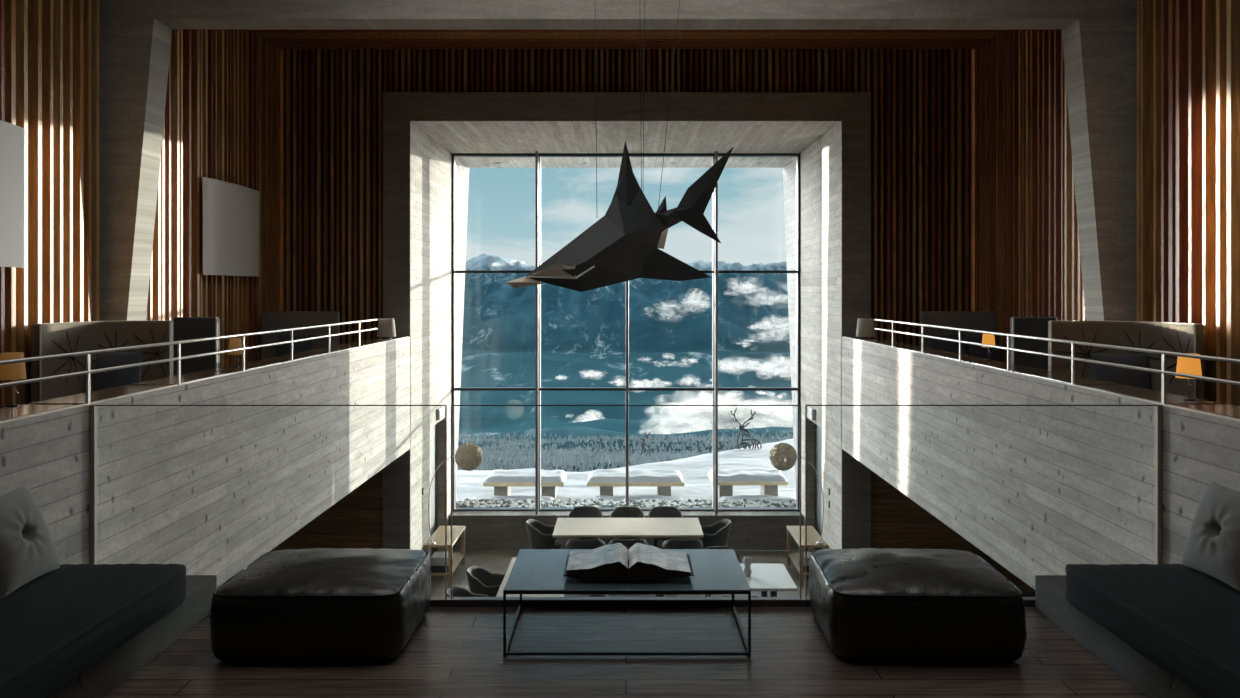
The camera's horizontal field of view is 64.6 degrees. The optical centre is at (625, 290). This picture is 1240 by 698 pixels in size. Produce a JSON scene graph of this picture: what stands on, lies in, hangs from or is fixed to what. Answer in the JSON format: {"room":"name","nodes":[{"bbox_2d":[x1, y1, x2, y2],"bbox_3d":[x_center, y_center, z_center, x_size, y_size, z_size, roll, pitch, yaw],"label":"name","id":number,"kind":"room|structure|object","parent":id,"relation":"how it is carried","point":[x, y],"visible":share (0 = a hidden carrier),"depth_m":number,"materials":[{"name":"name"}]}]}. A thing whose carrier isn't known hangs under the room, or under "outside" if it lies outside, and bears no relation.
{"room":"lounge","nodes":[
{"label":"lounge","id":0,"kind":"room"},
{"bbox_2d":[0,0,279,408],"bbox_3d":[-4.845,-1.010,7.710,0.270,4.720,11.420,0,0,0],"label":"wall","id":1,"kind":"structure","parent":0,"point":[222,115],"depth_m":9.79,"materials":[{"name":"brown wood"}]},
{"bbox_2d":[0,120,23,267],"bbox_3d":[-4.675,-0.720,6.785,0.150,1.080,1.670,0,0,0],"label":"wall light","id":2,"kind":"object","parent":1,"relation":"attached to","point":[11,135],"visible":1,"depth_m":7.38,"materials":[{"name":"metal"}]},
{"bbox_2d":[202,177,258,276],"bbox_3d":[-4.675,-0.720,11.670,0.150,1.080,1.660,0,0,0],"label":"wall light","id":3,"kind":"object","parent":1,"relation":"attached to","point":[230,211],"visible":1,"depth_m":11.41,"materials":[{"name":"metal"}]},
{"bbox_2d":[0,122,468,586],"bbox_3d":[-3.200,1.005,7.850,0.600,6.590,20.700,0,0,0],"label":"wall","id":4,"kind":"structure","parent":0,"point":[208,490],"depth_m":7.75,"materials":[{"name":"concrete"}]},
{"bbox_2d":[0,319,405,422],"bbox_3d":[-2.930,0.471,7.625,0.034,0.290,11.050,0,0,0],"label":"gallery railing","id":5,"kind":"object","parent":4,"relation":"on","point":[88,372],"visible":1,"depth_m":6.17,"materials":[{"name":"white metal"}]},
{"bbox_2d":[431,424,436,555],"bbox_3d":[-3.034,3.120,15.200,0.132,2.240,1.400,0,0,0],"label":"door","id":6,"kind":"structure","parent":4,"relation":"in","point":[433,428],"depth_m":15.53,"materials":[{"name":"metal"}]},
{"bbox_2d":[436,407,443,419],"bbox_3d":[-2.872,1.895,15.150,0.056,0.170,0.320,0,0,0],"label":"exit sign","id":7,"kind":"object","parent":4,"relation":"attached to","point":[440,411],"visible":1,"depth_m":15.02,"materials":[{"name":"white plastic"}]},
{"bbox_2d":[452,151,799,514],"bbox_3d":[0.000,0.682,16.260,5.790,5.945,0.480,0,0,0],"label":"window","id":8,"kind":"structure","parent":4,"relation":"in","point":[714,271],"depth_m":16.30,"materials":[{"name":"metal"}]},
{"bbox_2d":[448,511,803,549],"bbox_3d":[0.000,3.950,16.240,5.800,0.580,0.520,0,0,0],"label":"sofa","id":9,"kind":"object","parent":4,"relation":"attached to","point":[484,530],"depth_m":16.02,"materials":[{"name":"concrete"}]},
{"bbox_2d":[271,469,382,550],"bbox_3d":[-5.635,3.180,13.410,4.730,2.120,0.180,0,0,0],"label":"wall","id":10,"kind":"structure","parent":0,"point":[355,521],"depth_m":13.32,"materials":[{"name":"brown wood"}]},
{"bbox_2d":[99,0,1136,320],"bbox_3d":[0.000,-1.010,9.150,9.900,4.720,0.360,0,0,0],"label":"frame","id":11,"kind":"object","parent":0,"point":[1099,37],"visible":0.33,"depth_m":8.97,"materials":[{"name":"concrete"}]},
{"bbox_2d":[431,551,809,596],"bbox_3d":[0.000,4.340,10.500,16.000,0.200,11.000,0,0,0],"label":"floor","id":12,"kind":"structure","parent":0,"point":[492,561],"depth_m":14.92,"materials":[{"name":"grey stone"}]},
{"bbox_2d":[424,526,464,586],"bbox_3d":[-2.690,3.940,14.620,0.400,0.600,1.160,0,0,0],"label":"console","id":13,"kind":"object","parent":12,"relation":"on","point":[438,536],"visible":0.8,"depth_m":14.53,"materials":[{"name":"brown wood"}]},
{"bbox_2d":[431,566,447,571],"bbox_3d":[-2.690,4.010,14.300,0.280,0.090,0.360,0,0,0],"label":"storage box","id":14,"kind":"object","parent":13,"relation":"on","point":[433,568],"visible":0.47,"depth_m":14.12,"materials":[{"name":"black"}]},
{"bbox_2d":[431,552,447,565],"bbox_3d":[-2.690,3.905,14.300,0.260,0.120,0.320,0,0,0],"label":"storage box","id":15,"kind":"object","parent":14,"relation":"on","point":[438,558],"visible":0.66,"depth_m":14.14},
{"bbox_2d":[431,553,463,575],"bbox_3d":[-2.690,4.067,14.620,0.380,0.025,1.140,0,0,0],"label":"shelf","id":16,"kind":"object","parent":13,"relation":"attached to","point":[457,557],"depth_m":14.53,"materials":[{"name":"brown wood"}]},
{"bbox_2d":[428,443,482,544],"bbox_3d":[-2.399,2.878,13.883,0.386,1.526,1.003,0,0,-43],"label":"lamp","id":17,"kind":"object","parent":13,"relation":"on","point":[462,457],"visible":1,"depth_m":13.56,"materials":[{"name":"metal"}]},
{"bbox_2d":[447,586,488,596],"bbox_3d":[-1.812,3.845,11.300,0.535,0.796,0.569,0,0,0],"label":"dining chair","id":18,"kind":"object","parent":12,"relation":"on","point":[456,591],"visible":0.25,"depth_m":11.50,"materials":[{"name":"grey fabric"}]},
{"bbox_2d":[466,566,504,596],"bbox_3d":[-1.712,3.845,12.150,0.535,0.796,0.569,0,0,0],"label":"dining chair","id":19,"kind":"object","parent":12,"relation":"on","point":[480,580],"visible":0.53,"depth_m":12.23,"materials":[{"name":"grey fabric"}]},
{"bbox_2d":[496,557,564,596],"bbox_3d":[-1.110,3.880,11.850,0.780,0.720,2.200,0,0,0],"label":"dining table","id":20,"kind":"object","parent":12,"relation":"on","point":[500,592],"visible":0.15,"depth_m":11.37,"materials":[{"name":"brown wood"}]},
{"bbox_2d":[526,519,561,548],"bbox_3d":[-1.232,3.845,14.680,0.535,0.796,0.569,0,0,0],"label":"dining chair","id":21,"kind":"object","parent":12,"relation":"on","point":[540,535],"visible":0.8,"depth_m":14.49,"materials":[{"name":"grey fabric"}]},
{"bbox_2d":[568,506,602,539],"bbox_3d":[-0.640,3.845,15.453,0.569,0.796,0.535,0,0,0],"label":"dining chair","id":22,"kind":"object","parent":12,"relation":"on","point":[580,511],"visible":0.27,"depth_m":15.64,"materials":[{"name":"grey fabric"}]},
{"bbox_2d":[566,539,605,594],"bbox_3d":[-0.570,3.845,13.848,0.569,0.796,0.535,0,0,0],"label":"dining chair","id":23,"kind":"object","parent":12,"relation":"on","point":[573,543],"visible":0.34,"depth_m":13.62,"materials":[{"name":"grey fabric"}]},
{"bbox_2d":[589,594,607,596],"bbox_3d":[-0.468,3.845,11.100,0.535,0.796,0.569,0,0,0],"label":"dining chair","id":24,"kind":"object","parent":12,"relation":"on","point":[592,595],"visible":0.06,"depth_m":11.28,"materials":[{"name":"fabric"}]},
{"bbox_2d":[610,506,644,539],"bbox_3d":[0.020,3.845,15.453,0.569,0.796,0.535,0,0,0],"label":"dining chair","id":25,"kind":"object","parent":12,"relation":"on","point":[621,511],"visible":0.27,"depth_m":15.64,"materials":[{"name":"grey fabric"}]},
{"bbox_2d":[608,539,647,594],"bbox_3d":[0.030,3.845,13.848,0.569,0.796,0.535,0,0,0],"label":"dining chair","id":26,"kind":"object","parent":12,"relation":"on","point":[628,544],"visible":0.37,"depth_m":13.60,"materials":[{"name":"grey fabric"}]},
{"bbox_2d":[553,518,703,539],"bbox_3d":[0.030,3.880,14.675,2.180,0.720,1.090,0,0,0],"label":"dining table","id":27,"kind":"object","parent":12,"relation":"on","point":[575,528],"visible":0.84,"depth_m":14.59,"materials":[{"name":"brown wood"}]},
{"bbox_2d":[648,506,682,546],"bbox_3d":[0.620,3.845,15.453,0.569,0.796,0.535,0,0,0],"label":"dining chair","id":28,"kind":"object","parent":12,"relation":"on","point":[659,511],"visible":0.33,"depth_m":15.63,"materials":[{"name":"grey fabric"}]},
{"bbox_2d":[662,539,702,594],"bbox_3d":[0.800,3.845,13.848,0.569,0.796,0.535,0,0,0],"label":"dining chair","id":29,"kind":"object","parent":12,"relation":"on","point":[671,543],"visible":0.37,"depth_m":13.62,"materials":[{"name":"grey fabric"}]},
{"bbox_2d":[701,519,731,548],"bbox_3d":[1.312,3.845,14.680,0.535,0.796,0.569,0,0,0],"label":"dining chair","id":30,"kind":"object","parent":12,"relation":"on","point":[717,534],"visible":0.76,"depth_m":14.48,"materials":[{"name":"grey fabric"}]},
{"bbox_2d":[705,546,741,596],"bbox_3d":[1.250,3.845,12.982,0.569,0.796,0.535,0,0,0],"label":"dining chair","id":31,"kind":"object","parent":12,"relation":"on","point":[712,547],"visible":0.12,"depth_m":13.19,"materials":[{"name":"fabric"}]},
{"bbox_2d":[656,564,796,596],"bbox_3d":[1.090,3.880,12.130,1.880,0.720,1.060,0,0,0],"label":"dining table","id":32,"kind":"object","parent":12,"relation":"on","point":[773,578],"visible":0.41,"depth_m":11.96,"materials":[{"name":"white ceramic"}]},
{"bbox_2d":[743,556,751,576],"bbox_3d":[1.503,3.402,12.100,0.104,0.235,0.107,0,0,0],"label":"vase","id":33,"kind":"object","parent":32,"relation":"on","point":[747,571],"visible":0.99,"depth_m":12.07,"materials":[{"name":"glass"}]},
{"bbox_2d":[787,526,827,586],"bbox_3d":[2.690,3.940,14.620,0.400,0.600,1.160,0,0,0],"label":"console","id":34,"kind":"object","parent":12,"relation":"on","point":[813,536],"visible":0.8,"depth_m":14.59,"materials":[{"name":"brown wood"}]},
{"bbox_2d":[769,443,823,544],"bbox_3d":[2.465,2.878,13.797,0.997,1.525,0.388,0,0,-27],"label":"lamp","id":35,"kind":"object","parent":34,"relation":"on","point":[788,452],"visible":1,"depth_m":13.55,"materials":[{"name":"metal"}]},
{"bbox_2d":[788,553,808,575],"bbox_3d":[2.690,4.067,14.620,0.380,0.025,1.140,0,0,0],"label":"shelf","id":36,"kind":"object","parent":34,"relation":"attached to","point":[794,557],"depth_m":14.72,"materials":[{"name":"brown wood"}]},
{"bbox_3d":[2.690,4.010,14.300,0.280,0.090,0.360,0,0,0],"label":"storage box","id":37,"kind":"object","parent":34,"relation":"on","visible":0},
{"bbox_2d":[804,552,811,565],"bbox_3d":[2.690,3.905,14.300,0.260,0.120,0.320,0,0,0],"label":"storage box","id":38,"kind":"object","parent":37,"relation":"on","point":[809,555],"visible":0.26,"depth_m":14.14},
{"bbox_2d":[103,606,1148,697],"bbox_3d":[0.000,1.850,1.420,6.000,0.300,7.840,0,0,0],"label":"floor","id":39,"kind":"structure","parent":0,"point":[454,651],"depth_m":4.44,"materials":[{"name":"brown wood"}]},
{"bbox_2d":[50,575,216,697],"bbox_3d":[-2.540,1.609,2.917,0.710,0.183,4.635,0,0,0],"label":"plinth","id":40,"kind":"object","parent":39,"relation":"on","point":[110,672],"visible":0.2,"depth_m":4.47,"materials":[{"name":"concrete"}]},
{"bbox_2d":[0,563,186,697],"bbox_3d":[-2.510,1.416,2.841,0.766,0.193,3.957,0,0,0],"label":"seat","id":41,"kind":"object","parent":40,"relation":"on","point":[61,623],"visible":0.97,"depth_m":4.08,"materials":[{"name":"black leather"}]},
{"bbox_2d":[0,486,59,598],"bbox_3d":[-2.774,1.124,4.436,0.229,0.396,0.481,0,0,-3],"label":"cushion","id":42,"kind":"object","parent":41,"relation":"on","point":[28,552],"visible":1,"depth_m":4.40,"materials":[{"name":"grey fabric"}]},
{"bbox_2d":[210,548,431,661],"bbox_3d":[-1.469,1.516,4.840,0.923,0.373,0.834,0,0,0],"label":"ottoman","id":43,"kind":"object","parent":39,"relation":"on","point":[314,604],"visible":1,"depth_m":4.45,"materials":[{"name":"black leather"}]},
{"bbox_2d":[90,405,1161,605],"bbox_3d":[0.000,1.159,5.310,5.794,1.083,0.056,0,0,0],"label":"glass balustrade","id":44,"kind":"object","parent":39,"relation":"on","point":[434,601],"visible":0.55,"depth_m":5.30,"materials":[{"name":"glass"}]},
{"bbox_2d":[503,549,750,656],"bbox_3d":[0.005,1.544,4.910,1.150,0.312,0.720,0,0,0],"label":"coffee table","id":45,"kind":"object","parent":39,"relation":"on","point":[534,571],"visible":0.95,"depth_m":4.71,"materials":[{"name":"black metal"}]},
{"bbox_2d":[563,543,693,582],"bbox_3d":[0.012,1.336,4.830,0.620,0.100,0.364,0,0,0],"label":"open book","id":46,"kind":"object","parent":45,"relation":"on","point":[611,563],"visible":1,"depth_m":4.70,"materials":[{"name":"white paper"}]},
{"bbox_2d":[809,548,1026,661],"bbox_3d":[1.401,1.514,4.840,0.932,0.375,0.848,0,0,2],"label":"ottoman","id":47,"kind":"object","parent":39,"relation":"on","point":[887,604],"visible":1,"depth_m":4.45,"materials":[{"name":"black leather"}]},
{"bbox_2d":[1035,575,1201,697],"bbox_3d":[2.540,1.609,2.917,0.710,0.183,4.635,0,0,0],"label":"plinth","id":48,"kind":"object","parent":39,"relation":"on","point":[1149,678],"visible":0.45,"depth_m":4.49,"materials":[{"name":"concrete"}]},
{"bbox_2d":[1065,564,1239,697],"bbox_3d":[2.510,1.417,2.841,0.766,0.193,3.957,0,0,0],"label":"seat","id":49,"kind":"object","parent":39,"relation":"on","point":[1184,620],"visible":0.94,"depth_m":4.12,"materials":[{"name":"black leather"}]},
{"bbox_2d":[1181,481,1239,590],"bbox_3d":[2.767,1.121,4.502,0.222,0.402,0.480,0,0,-1],"label":"cushion","id":50,"kind":"object","parent":49,"relation":"on","point":[1212,545],"visible":1,"depth_m":4.49,"materials":[{"name":"grey fabric"}]},
{"bbox_2d":[411,121,840,167],"bbox_3d":[0.000,-2.480,15.700,7.000,0.380,5.000,0,0,0],"label":"ceiling","id":51,"kind":"structure","parent":0,"point":[455,136],"depth_m":14.81,"materials":[{"name":"concrete"}]},
{"bbox_2d":[456,501,795,506],"bbox_3d":[0.000,3.950,16.878,6.800,0.500,0.745,0,0,0],"label":"ledge","id":52,"kind":"object","parent":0,"point":[456,501],"depth_m":16.98,"materials":[{"name":"stone"}]},
{"bbox_2d":[456,498,795,506],"bbox_3d":[0.004,3.665,16.901,5.934,0.089,0.729,0,0,0],"label":"pebbles","id":53,"kind":"object","parent":52,"relation":"on","point":[656,502],"visible":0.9,"depth_m":16.89,"materials":[{"name":"grey gravel"}]},
{"bbox_2d":[249,29,1005,48],"bbox_3d":[0.000,-3.400,5.500,10.200,0.240,16.200,0,0,0],"label":"ceiling","id":54,"kind":"structure","parent":0,"point":[279,38],"depth_m":12.70,"materials":[{"name":"grey concrete"}]},
{"bbox_2d":[505,0,733,291],"bbox_3d":[0.008,-1.676,8.189,0.443,3.368,2.543,0,0,44],"label":"sculpture","id":55,"kind":"object","parent":54,"relation":"hanging from","point":[622,245],"visible":1,"depth_m":8.14,"materials":[{"name":"metal"}]},
{"bbox_2d":[280,49,976,345],"bbox_3d":[0.030,-1.010,13.525,9.780,4.720,0.189,0,0,0],"label":"wall","id":56,"kind":"structure","parent":0,"point":[924,101],"depth_m":13.45,"materials":[{"name":"brown wood"}]},
{"bbox_2d":[383,92,870,548],"bbox_3d":[0.013,0.785,13.182,6.555,6.910,0.034,0,0,0],"label":"frame","id":57,"kind":"object","parent":56,"relation":"attached to","point":[853,109],"visible":0.62,"depth_m":13.16,"materials":[{"name":"concrete"}]},
{"bbox_2d":[494,260,792,433],"bbox_3d":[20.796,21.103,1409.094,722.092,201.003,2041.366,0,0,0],"label":"clouds","id":58,"kind":"object","parent":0,"point":[788,421],"visible":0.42,"depth_m":621.62,"materials":[{"name":"white"}]},
{"bbox_2d":[871,470,1034,596],"bbox_3d":[5.635,3.180,13.410,4.730,2.120,0.180,0,0,0],"label":"wall","id":59,"kind":"structure","parent":0,"point":[897,522],"depth_m":13.32,"materials":[{"name":"brown wood"}]},
{"bbox_2d":[783,122,1239,589],"bbox_3d":[3.200,1.005,7.850,0.600,6.590,20.700,0,0,0],"label":"wall","id":60,"kind":"structure","parent":0,"point":[1038,490],"depth_m":7.86,"materials":[{"name":"concrete"}]},
{"bbox_2d":[808,407,815,419],"bbox_3d":[2.872,1.895,15.150,0.056,0.170,0.320,0,0,0],"label":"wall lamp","id":61,"kind":"object","parent":60,"relation":"attached to","point":[811,411],"visible":1,"depth_m":15.02,"materials":[{"name":"white plastic"}]},
{"bbox_2d":[815,424,820,549],"bbox_3d":[3.034,3.120,15.200,0.132,2.240,1.400,0,0,0],"label":"door","id":62,"kind":"structure","parent":60,"relation":"in","point":[817,428],"depth_m":15.53,"materials":[{"name":"metal"}]},
{"bbox_2d":[845,319,1239,420],"bbox_3d":[2.920,0.471,7.625,0.034,0.290,11.050,0,0,0],"label":"gallery railing","id":63,"kind":"object","parent":60,"relation":"on","point":[1163,372],"visible":1,"depth_m":6.28,"materials":[{"name":"white metal"}]},
{"bbox_2d":[977,29,1085,362],"bbox_3d":[4.823,-1.010,11.377,0.235,4.720,4.095,0,0,2],"label":"wall","id":64,"kind":"structure","parent":0,"point":[1029,259],"depth_m":11.65,"materials":[{"name":"brown wood"}]},
{"bbox_2d":[1137,0,1239,405],"bbox_3d":[4.723,-1.010,5.485,0.234,4.720,6.970,0,0,0],"label":"wall","id":65,"kind":"structure","parent":0,"point":[1188,51],"depth_m":8.00,"materials":[{"name":"brown wood"}]},
{"bbox_3d":[-5.480,1.735,5.500,5.040,0.770,16.000,0,0,0],"label":"floor","id":66,"kind":"structure","parent":0,"visible":0},
{"bbox_2d":[31,320,172,402],"bbox_3d":[-4.340,0.803,8.197,0.721,1.093,0.983,0,0,0],"label":"sofa","id":67,"kind":"object","parent":66,"relation":"on","point":[61,337],"visible":0.44,"depth_m":8.27,"materials":[{"name":"brown fabric"}]},
{"bbox_2d":[93,351,142,390],"bbox_3d":[-4.280,0.712,8.252,0.404,0.415,0.158,0,0,5],"label":"cushion","id":68,"kind":"object","parent":67,"relation":"on","point":[126,376],"visible":0.63,"depth_m":8.21,"materials":[{"name":"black fabric"}]},
{"bbox_2d":[171,317,219,375],"bbox_3d":[-4.280,0.803,10.053,0.454,1.093,0.694,0,0,0],"label":"sofa","id":69,"kind":"object","parent":66,"relation":"on","point":[184,328],"visible":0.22,"depth_m":9.72,"materials":[{"name":"black fabric"}]},
{"bbox_2d":[0,338,396,420],"bbox_3d":[-3.118,0.982,7.950,0.305,0.736,9.950,0,0,0],"label":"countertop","id":70,"kind":"structure","parent":66,"relation":"on","point":[6,413],"depth_m":6.45,"materials":[{"name":"grey concrete"}]},
{"bbox_2d":[0,352,26,406],"bbox_3d":[-3.270,0.471,5.220,0.132,0.285,0.132,0,0,0],"label":"table lamp","id":71,"kind":"object","parent":70,"relation":"on","point":[16,371],"visible":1,"depth_m":5.18,"materials":[{"name":"fabric"}]},
{"bbox_2d":[0,405,74,420],"bbox_3d":[-3.118,0.632,4.765,0.305,0.036,1.070,0,0,0],"label":"countertop","id":72,"kind":"structure","parent":70,"relation":"on","point":[6,413],"depth_m":5.04,"materials":[{"name":"wood"}]},
{"bbox_2d":[28,385,170,403],"bbox_3d":[-3.118,0.632,5.875,0.305,0.036,1.030,0,0,0],"label":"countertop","id":73,"kind":"structure","parent":70,"relation":"on","point":[107,393],"depth_m":5.81,"materials":[{"name":"concrete"}]},
{"bbox_2d":[129,372,233,384],"bbox_3d":[-3.118,0.632,6.960,0.305,0.036,1.020,0,0,0],"label":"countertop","id":74,"kind":"structure","parent":70,"relation":"on","point":[193,376],"depth_m":6.88,"materials":[{"name":"concrete"}]},
{"bbox_2d":[228,338,241,366],"bbox_3d":[-3.170,0.499,7.950,0.110,0.230,0.110,0,0,0],"label":"table lamp","id":75,"kind":"object","parent":70,"relation":"on","point":[234,343],"visible":0.98,"depth_m":7.91,"materials":[{"name":"fabric"}]},
{"bbox_2d":[201,361,285,371],"bbox_3d":[-3.118,0.632,8.040,0.305,0.036,1.020,0,0,0],"label":"countertop","id":76,"kind":"structure","parent":70,"relation":"on","point":[253,364],"depth_m":7.97,"materials":[{"name":"concrete"}]},
{"bbox_2d":[256,353,324,361],"bbox_3d":[-3.118,0.632,9.135,0.305,0.036,1.050,0,0,0],"label":"countertop","id":77,"kind":"structure","parent":70,"relation":"on","point":[286,358],"depth_m":9.05,"materials":[{"name":"concrete"}]},
{"bbox_2d":[299,338,396,352],"bbox_3d":[-3.118,0.632,11.295,0.305,0.036,3.150,0,0,0],"label":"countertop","id":78,"kind":"structure","parent":70,"relation":"on","point":[375,340],"depth_m":11.04,"materials":[{"name":"concrete"}]},
{"bbox_2d":[376,318,395,337],"bbox_3d":[-3.130,0.486,12.800,0.250,0.255,0.250,0,0,0],"label":"table lamp","id":79,"kind":"object","parent":70,"relation":"on","point":[386,326],"visible":0.99,"depth_m":12.71,"materials":[{"name":"fabric"}]},
{"bbox_2d":[261,311,339,359],"bbox_3d":[-4.165,0.805,12.220,0.990,1.090,0.740,0,0,0],"label":"lounge sofa","id":80,"kind":"object","parent":66,"relation":"on","point":[270,320],"visible":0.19,"depth_m":12.50,"materials":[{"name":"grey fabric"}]},
{"bbox_2d":[278,334,313,355],"bbox_3d":[-4.150,0.732,12.309,0.443,0.376,0.155,0,0,4],"label":"cushion","id":81,"kind":"object","parent":80,"relation":"on","point":[301,346],"visible":0.48,"depth_m":12.27,"materials":[{"name":"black fabric"}]},
{"bbox_3d":[5.480,1.735,5.500,5.040,0.770,16.000,0,0,0],"label":"floor","id":82,"kind":"structure","parent":0,"visible":0},
{"bbox_2d":[920,311,996,354],"bbox_3d":[4.255,0.805,12.220,0.970,1.090,0.740,0,0,0],"label":"lounge sofa","id":83,"kind":"object","parent":82,"relation":"on","point":[974,320],"visible":0.15,"depth_m":12.50,"materials":[{"name":"grey fabric"}]},
{"bbox_2d":[930,334,964,354],"bbox_3d":[4.050,0.732,12.309,0.443,0.376,0.155,0,0,4],"label":"cushion","id":84,"kind":"object","parent":83,"relation":"on","point":[950,346],"visible":0.48,"depth_m":12.27,"materials":[{"name":"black fabric"}]},
{"bbox_2d":[968,336,999,360],"bbox_3d":[4.500,0.742,12.308,0.403,0.356,0.153,0,0,4],"label":"cushion","id":85,"kind":"object","parent":83,"relation":"on","point":[974,350],"visible":0.52,"depth_m":12.25,"materials":[{"name":"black fabric"}]},
{"bbox_2d":[1010,317,1057,369],"bbox_3d":[4.055,0.803,10.053,0.444,1.093,0.694,0,0,0],"label":"sofa","id":86,"kind":"object","parent":82,"relation":"on","point":[1028,326],"visible":0.19,"depth_m":9.72,"materials":[{"name":"black fabric"}]},
{"bbox_2d":[854,338,1239,418],"bbox_3d":[3.118,0.982,7.950,0.305,0.736,9.950,0,0,0],"label":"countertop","id":87,"kind":"structure","parent":82,"relation":"on","point":[1173,399],"depth_m":6.50,"materials":[{"name":"grey concrete"}]},
{"bbox_2d":[856,318,875,337],"bbox_3d":[3.130,0.486,12.800,0.250,0.255,0.250,0,0,0],"label":"table lamp","id":88,"kind":"object","parent":87,"relation":"on","point":[865,326],"visible":0.98,"depth_m":12.71,"materials":[{"name":"fabric"}]},
{"bbox_2d":[854,338,952,353],"bbox_3d":[3.118,0.632,11.295,0.305,0.036,3.150,0,0,0],"label":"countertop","id":89,"kind":"structure","parent":87,"relation":"on","point":[875,340],"depth_m":11.04,"materials":[{"name":"concrete"}]},
{"bbox_2d":[927,353,995,361],"bbox_3d":[3.118,0.632,9.135,0.305,0.036,1.050,0,0,0],"label":"countertop","id":90,"kind":"structure","parent":87,"relation":"on","point":[955,356],"depth_m":9.19,"materials":[{"name":"concrete"}]},
{"bbox_2d":[982,333,994,360],"bbox_3d":[3.200,0.494,8.650,0.116,0.240,0.116,0,0,0],"label":"table lamp","id":91,"kind":"object","parent":87,"relation":"on","point":[989,339],"visible":0.75,"depth_m":8.61,"materials":[{"name":"fabric"}]},
{"bbox_2d":[966,361,1050,371],"bbox_3d":[3.118,0.632,8.040,0.305,0.036,1.020,0,0,0],"label":"countertop","id":92,"kind":"structure","parent":87,"relation":"on","point":[996,364],"depth_m":7.97,"materials":[{"name":"concrete"}]},
{"bbox_2d":[1175,353,1201,400],"bbox_3d":[3.170,0.484,5.520,0.132,0.260,0.132,0,0,0],"label":"table lamp","id":93,"kind":"object","parent":87,"relation":"on","point":[1185,365],"visible":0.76,"depth_m":5.48,"materials":[{"name":"fabric"}]},
{"bbox_2d":[1176,405,1239,418],"bbox_3d":[3.118,0.632,4.765,0.305,0.036,1.070,0,0,0],"label":"countertop","id":94,"kind":"structure","parent":87,"relation":"on","point":[1226,410],"depth_m":5.08,"materials":[{"name":"concrete"}]},
{"bbox_2d":[1048,320,1204,399],"bbox_3d":[4.147,0.803,8.197,0.847,1.093,0.983,0,0,0],"label":"sofa","id":95,"kind":"object","parent":82,"relation":"on","point":[1162,336],"visible":0.44,"depth_m":8.36,"materials":[{"name":"brown fabric"}]},
{"bbox_2d":[1090,353,1150,389],"bbox_3d":[4.180,0.722,8.270,0.503,0.396,0.158,0,0,4],"label":"cushion","id":96,"kind":"object","parent":95,"relation":"on","point":[1125,376],"visible":0.56,"depth_m":8.23,"materials":[{"name":"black fabric"}]},
{"label":"outside","id":97,"kind":"structure","parent":0,"visible":0},
{"bbox_2d":[453,438,795,550],"bbox_3d":[1.000,6.430,30.125,46.000,6.110,25.750,0,0,0],"label":"snowy ground","id":98,"kind":"structure","parent":97,"point":[694,470],"depth_m":21.10,"materials":[{"name":"white snow"}]},
{"bbox_2d":[472,495,554,500],"bbox_3d":[-2.137,3.990,18.450,1.563,0.240,0.400,0,0,0],"label":"bench","id":99,"kind":"object","parent":98,"relation":"on","point":[522,497],"visible":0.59,"depth_m":18.42,"materials":[{"name":"concrete"}]},
{"bbox_2d":[483,468,566,499],"bbox_3d":[-1.967,3.831,19.300,1.543,0.558,1.000,0,0,0],"label":"outdoor table","id":100,"kind":"object","parent":98,"relation":"on","point":[502,481],"visible":0.88,"depth_m":19.00,"materials":[{"name":"concrete"}]},
{"bbox_2d":[587,469,683,495],"bbox_3d":[0.183,3.831,19.300,1.871,0.558,1.000,0,0,0],"label":"outdoor table","id":101,"kind":"object","parent":98,"relation":"on","point":[606,479],"visible":0.94,"depth_m":18.93,"materials":[{"name":"concrete"}]},
{"bbox_2d":[593,495,683,500],"bbox_3d":[0.216,3.990,18.450,1.751,0.240,0.400,0,0,0],"label":"bench","id":102,"kind":"object","parent":98,"relation":"on","point":[652,497],"visible":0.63,"depth_m":18.42,"materials":[{"name":"concrete"}]},
{"bbox_2d":[640,432,650,455],"bbox_3d":[0.462,3.684,23.596,0.263,0.592,0.144,0,0,0],"label":"sculpture","id":103,"kind":"object","parent":98,"relation":"on","point":[645,432],"visible":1,"depth_m":23.56,"materials":[{"name":"metal"}]},
{"bbox_2d":[731,408,761,448],"bbox_3d":[3.057,3.513,24.899,0.805,1.074,0.155,0,0,0],"label":"sculpture","id":104,"kind":"object","parent":98,"relation":"on","point":[741,427],"visible":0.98,"depth_m":24.90,"materials":[{"name":"metal"}]},
{"bbox_2d":[708,468,787,498],"bbox_3d":[2.391,3.828,19.400,1.466,0.564,1.000,0,0,0],"label":"outdoor table","id":105,"kind":"object","parent":98,"relation":"on","point":[768,480],"visible":0.81,"depth_m":19.10,"materials":[{"name":"concrete"}]},
{"bbox_2d":[719,495,795,500],"bbox_3d":[2.513,3.990,18.450,1.487,0.241,0.400,0,0,0],"label":"bench","id":106,"kind":"object","parent":98,"relation":"on","point":[740,497],"visible":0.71,"depth_m":18.42,"materials":[{"name":"concrete"}]},
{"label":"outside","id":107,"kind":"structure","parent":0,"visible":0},
{"bbox_2d":[458,253,798,550],"bbox_3d":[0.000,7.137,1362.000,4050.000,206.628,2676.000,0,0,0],"label":"mountain range","id":108,"kind":"object","parent":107,"point":[584,332],"visible":0.13,"depth_m":1625.41,"materials":[{"name":"blue stone"}]},
{"bbox_2d":[458,427,792,471],"bbox_3d":[-1.012,45.745,290.091,271.723,39.193,280.660,0,0,0],"label":"forest","id":109,"kind":"object","parent":108,"relation":"on","point":[567,457],"visible":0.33,"depth_m":230.53,"materials":[{"name":"plant"}]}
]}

